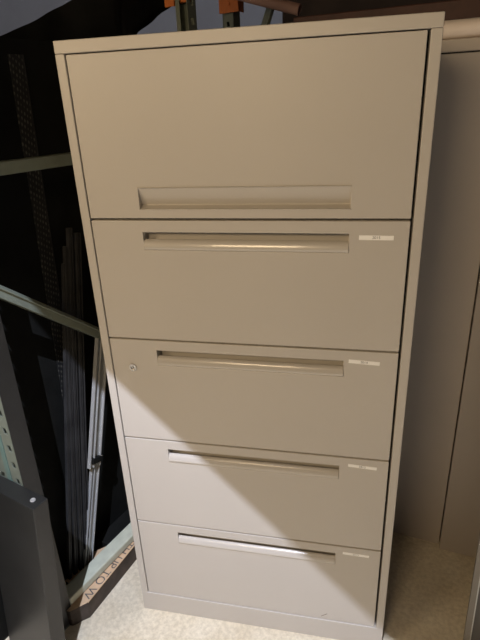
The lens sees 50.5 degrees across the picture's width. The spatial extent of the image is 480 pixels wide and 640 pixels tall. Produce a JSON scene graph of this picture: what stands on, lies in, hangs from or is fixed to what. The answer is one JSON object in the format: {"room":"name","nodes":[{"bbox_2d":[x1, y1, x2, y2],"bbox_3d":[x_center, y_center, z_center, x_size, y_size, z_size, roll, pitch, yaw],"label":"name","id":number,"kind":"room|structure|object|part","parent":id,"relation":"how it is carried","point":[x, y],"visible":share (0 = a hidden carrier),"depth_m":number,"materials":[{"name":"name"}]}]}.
{"room":"warehouse","nodes":[
{"label":"warehouse","id":0,"kind":"room"},
{"bbox_2d":[0,0,281,35],"bbox_3d":[0.207,-1.660,3.727,6.400,3.200,0.100,2,23,12],"label":"wall","id":1,"kind":"structure","parent":0,"point":[14,14],"depth_m":3.64,"materials":[{"name":"grey paint"}]},
{"bbox_2d":[5,532,475,639],"bbox_3d":[-0.667,1.687,0.142,6.400,0.100,9.500,2,23,12],"label":"floor","id":2,"kind":"structure","parent":0,"point":[429,586],"depth_m":1.66,"materials":[{"name":"carpet"}]},
{"bbox_2d":[0,475,64,639],"bbox_3d":[-0.610,0.745,1.462,0.210,0.602,0.107,11,26,29],"label":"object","id":3,"kind":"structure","parent":2,"relation":"on","point":[29,586],"depth_m":1.40,"materials":[{"name":"grey metal"}]},
{"bbox_2d":[0,36,130,639],"bbox_3d":[-0.588,0.118,1.514,0.117,1.715,1.070,11,26,29],"label":"screen","id":4,"kind":"object","parent":2,"relation":"on","point":[37,207],"visible":0.25,"depth_m":1.50,"materials":[{"name":"black paint"}]},
{"bbox_2d":[2,0,169,40],"bbox_3d":[-0.543,-0.623,1.533,0.034,1.260,1.672,11,26,29],"label":"plastic sheet","id":5,"kind":"object","parent":4,"relation":"attached to","point":[75,19],"visible":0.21,"depth_m":1.57,"materials":[{"name":"grey plastic"}]},
{"bbox_2d":[0,0,196,630],"bbox_3d":[-0.412,-0.222,1.611,0.142,2.250,1.011,11,27,30],"label":"frame","id":6,"kind":"object","parent":2,"relation":"on","point":[18,465],"visible":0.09,"depth_m":1.39,"materials":[{"name":"green paint"}]},
{"bbox_3d":[-0.661,-0.054,1.240,0.140,2.250,0.056,11,26,29],"label":"upright post","id":7,"kind":"part","parent":6,"relation":"part of","materials":[{"name":"grey metal"}]},
{"bbox_2d":[87,338,106,468],"bbox_3d":[-0.469,0.272,1.672,0.027,0.450,0.161,13,27,32],"label":"metal rail","id":8,"kind":"object","parent":6,"relation":"attached to","point":[99,368],"visible":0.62,"depth_m":1.67,"materials":[{"name":"metal"}]},
{"bbox_2d":[164,0,190,7],"bbox_3d":[-0.207,-1.129,1.645,0.082,0.200,0.056,11,26,29],"label":"connector","id":9,"kind":"object","parent":6,"relation":"attached to","point":[168,3],"visible":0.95,"depth_m":1.67,"materials":[{"name":"orange paint"}]},
{"bbox_3d":[-0.224,-1.133,1.657,0.040,0.200,0.050,11,26,29],"label":"plate","id":10,"kind":"part","parent":9,"relation":"part of","materials":[{"name":"orange paint"}]},
{"bbox_3d":[-0.155,-0.380,1.958,0.100,2.250,0.090,11,26,29],"label":"upright post","id":11,"kind":"part","parent":6,"relation":"part of","materials":[{"name":"grey metal"}]},
{"bbox_2d":[65,541,136,625],"bbox_3d":[-0.486,0.883,1.809,0.132,0.068,0.396,8,25,24],"label":"carton","id":12,"kind":"object","parent":2,"relation":"on","point":[83,608],"visible":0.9,"depth_m":1.73,"materials":[{"name":"cardboard"}]},
{"bbox_2d":[61,264,71,578],"bbox_3d":[-0.551,0.358,1.621,0.012,1.055,0.230,10,26,27],"label":"rail","id":13,"kind":"object","parent":12,"relation":"on","point":[64,328],"visible":1,"depth_m":1.62,"materials":[{"name":"black metal"}]},
{"bbox_2d":[62,246,77,574],"bbox_3d":[-0.540,0.329,1.624,0.012,1.105,0.223,10,26,27],"label":"rail","id":14,"kind":"object","parent":12,"relation":"on","point":[64,248],"visible":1,"depth_m":1.62,"materials":[{"name":"black metal"}]},
{"bbox_2d":[66,228,83,570],"bbox_3d":[-0.527,0.298,1.631,0.012,1.156,0.224,10,26,27],"label":"rail","id":15,"kind":"object","parent":12,"relation":"on","point":[69,231],"visible":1,"depth_m":1.62,"materials":[{"name":"black metal"}]},
{"bbox_2d":[73,233,89,564],"bbox_3d":[-0.512,0.299,1.653,0.012,1.136,0.227,10,26,27],"label":"rail","id":16,"kind":"object","parent":12,"relation":"on","point":[76,236],"visible":0.92,"depth_m":1.63,"materials":[{"name":"black metal"}]},
{"bbox_2d":[84,464,99,566],"bbox_3d":[-0.514,0.672,1.761,0.013,0.373,0.142,12,27,30],"label":"metal rail","id":17,"kind":"object","parent":12,"relation":"on","point":[94,472],"visible":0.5,"depth_m":1.76,"materials":[{"name":"metal"}]},
{"bbox_2d":[222,8,273,27],"bbox_3d":[0.120,-0.672,2.620,0.443,2.250,0.113,15,29,36],"label":"post","id":18,"kind":"object","parent":2,"relation":"on","point":[232,19],"visible":0.02,"depth_m":2.38,"materials":[{"name":"metal"}]},
{"bbox_2d":[219,0,243,13],"bbox_3d":[-0.045,-1.519,2.327,0.105,0.200,0.056,11,26,29],"label":"connector","id":19,"kind":"object","parent":18,"relation":"attached to","point":[225,6],"visible":1,"depth_m":2.34,"materials":[{"name":"orange paint"}]},
{"bbox_2d":[293,0,479,22],"bbox_3d":[0.872,-1.092,1.800,1.408,0.085,0.060,7,25,22],"label":"wooden beam","id":20,"kind":"structure","parent":18,"relation":"attached to","point":[454,9],"depth_m":1.85,"materials":[{"name":"brown wood"}]},
{"bbox_2d":[238,0,301,15],"bbox_3d":[0.072,-1.325,2.100,0.372,0.152,0.044,6,25,20],"label":"cardboard tube","id":21,"kind":"object","parent":20,"relation":"on","point":[286,6],"visible":1,"depth_m":2.06,"materials":[{"name":"brown cardboard"}]},
{"bbox_2d":[53,11,444,639],"bbox_3d":[0.067,0.120,1.501,0.764,1.668,0.458,2,23,12],"label":"filing cabinet","id":22,"kind":"object","parent":2,"relation":"on","point":[252,199],"visible":1,"depth_m":1.18,"materials":[{"name":"metal"}]},
{"bbox_3d":[0.001,-0.264,1.103,0.470,0.050,0.012,2,23,12],"label":"finger pull","id":23,"kind":"part","parent":22,"relation":"part of","materials":[{"name":"beige paint"}]},
{"bbox_3d":[0.005,-0.167,1.143,0.466,0.024,0.012,2,23,12],"label":"handle","id":24,"kind":"part","parent":22,"relation":"part of","materials":[{"name":"beige paint"}]},
{"bbox_3d":[-0.003,-0.383,1.061,0.715,0.340,0.022,2,23,12],"label":"flipper door","id":25,"kind":"part","parent":22,"relation":"part of","materials":[{"name":"paint"}]},
{"bbox_3d":[0.018,0.114,1.262,0.466,0.024,0.012,2,23,12],"label":"handle","id":26,"kind":"part","parent":22,"relation":"part of","materials":[{"name":"beige paint"}]},
{"bbox_3d":[0.011,-0.086,1.192,0.715,0.300,0.032,2,23,12],"label":"drawer","id":27,"kind":"part","parent":22,"relation":"part of","materials":[{"name":"paint"}]},
{"bbox_3d":[0.030,0.395,1.381,0.466,0.024,0.012,2,23,12],"label":"handle","id":28,"kind":"part","parent":22,"relation":"part of","materials":[{"name":"beige paint"}]},
{"bbox_3d":[0.023,0.195,1.311,0.715,0.302,0.032,2,23,12],"label":"drawer","id":29,"kind":"part","parent":22,"relation":"part of","materials":[{"name":"paint"}]},
{"bbox_3d":[0.043,0.676,1.499,0.466,0.024,0.012,2,23,12],"label":"handle","id":30,"kind":"part","parent":22,"relation":"part of","materials":[{"name":"beige paint"}]},
{"bbox_3d":[0.036,0.476,1.429,0.715,0.301,0.032,2,23,12],"label":"drawer","id":31,"kind":"part","parent":22,"relation":"part of","materials":[{"name":"paint"}]},
{"bbox_3d":[0.048,0.757,1.548,0.715,0.301,0.032,2,23,12],"label":"drawer","id":32,"kind":"part","parent":22,"relation":"part of","materials":[{"name":"paint"}]},
{"bbox_2d":[282,0,448,23],"bbox_3d":[0.985,-0.906,2.890,1.480,2.400,0.020,2,23,12],"label":"plywood sheet","id":33,"kind":"object","parent":2,"relation":"on","point":[309,7],"visible":0.02,"depth_m":2.66,"materials":[{"name":"brown wood"}]},
{"bbox_2d":[393,37,479,543],"bbox_3d":[0.393,-0.065,1.910,0.858,1.663,0.441,7,25,22],"label":"storage cabinet","id":34,"kind":"object","parent":2,"relation":"on","point":[450,250],"visible":0.19,"depth_m":1.54,"materials":[{"name":"beige metal"}]},
{"bbox_2d":[442,17,479,39],"bbox_3d":[0.654,-0.731,1.261,1.050,0.044,0.044,7,25,22],"label":"tube","id":35,"kind":"object","parent":34,"relation":"on","point":[469,27],"visible":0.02,"depth_m":1.28,"materials":[{"name":"beige cardboard"}]},
{"bbox_2d":[439,267,479,557],"bbox_3d":[1.151,0.039,1.584,0.798,1.663,0.441,7,25,22],"label":"storage cabinet","id":36,"kind":"object","parent":2,"relation":"on","point":[460,525],"visible":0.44,"depth_m":1.71,"materials":[{"name":"grey paint"}]},
{"bbox_2d":[463,533,479,639],"bbox_3d":[0.996,0.236,1.245,0.637,1.577,0.316,7,25,22],"label":"framed board","id":37,"kind":"object","parent":2,"relation":"on","point":[472,624],"visible":1,"depth_m":1.50,"materials":[{"name":"grey"}]},
{"bbox_3d":[0.996,0.235,1.247,0.604,1.540,0.301,7,25,22],"label":"panel","id":38,"kind":"part","parent":37,"relation":"part of","materials":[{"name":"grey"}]}
]}

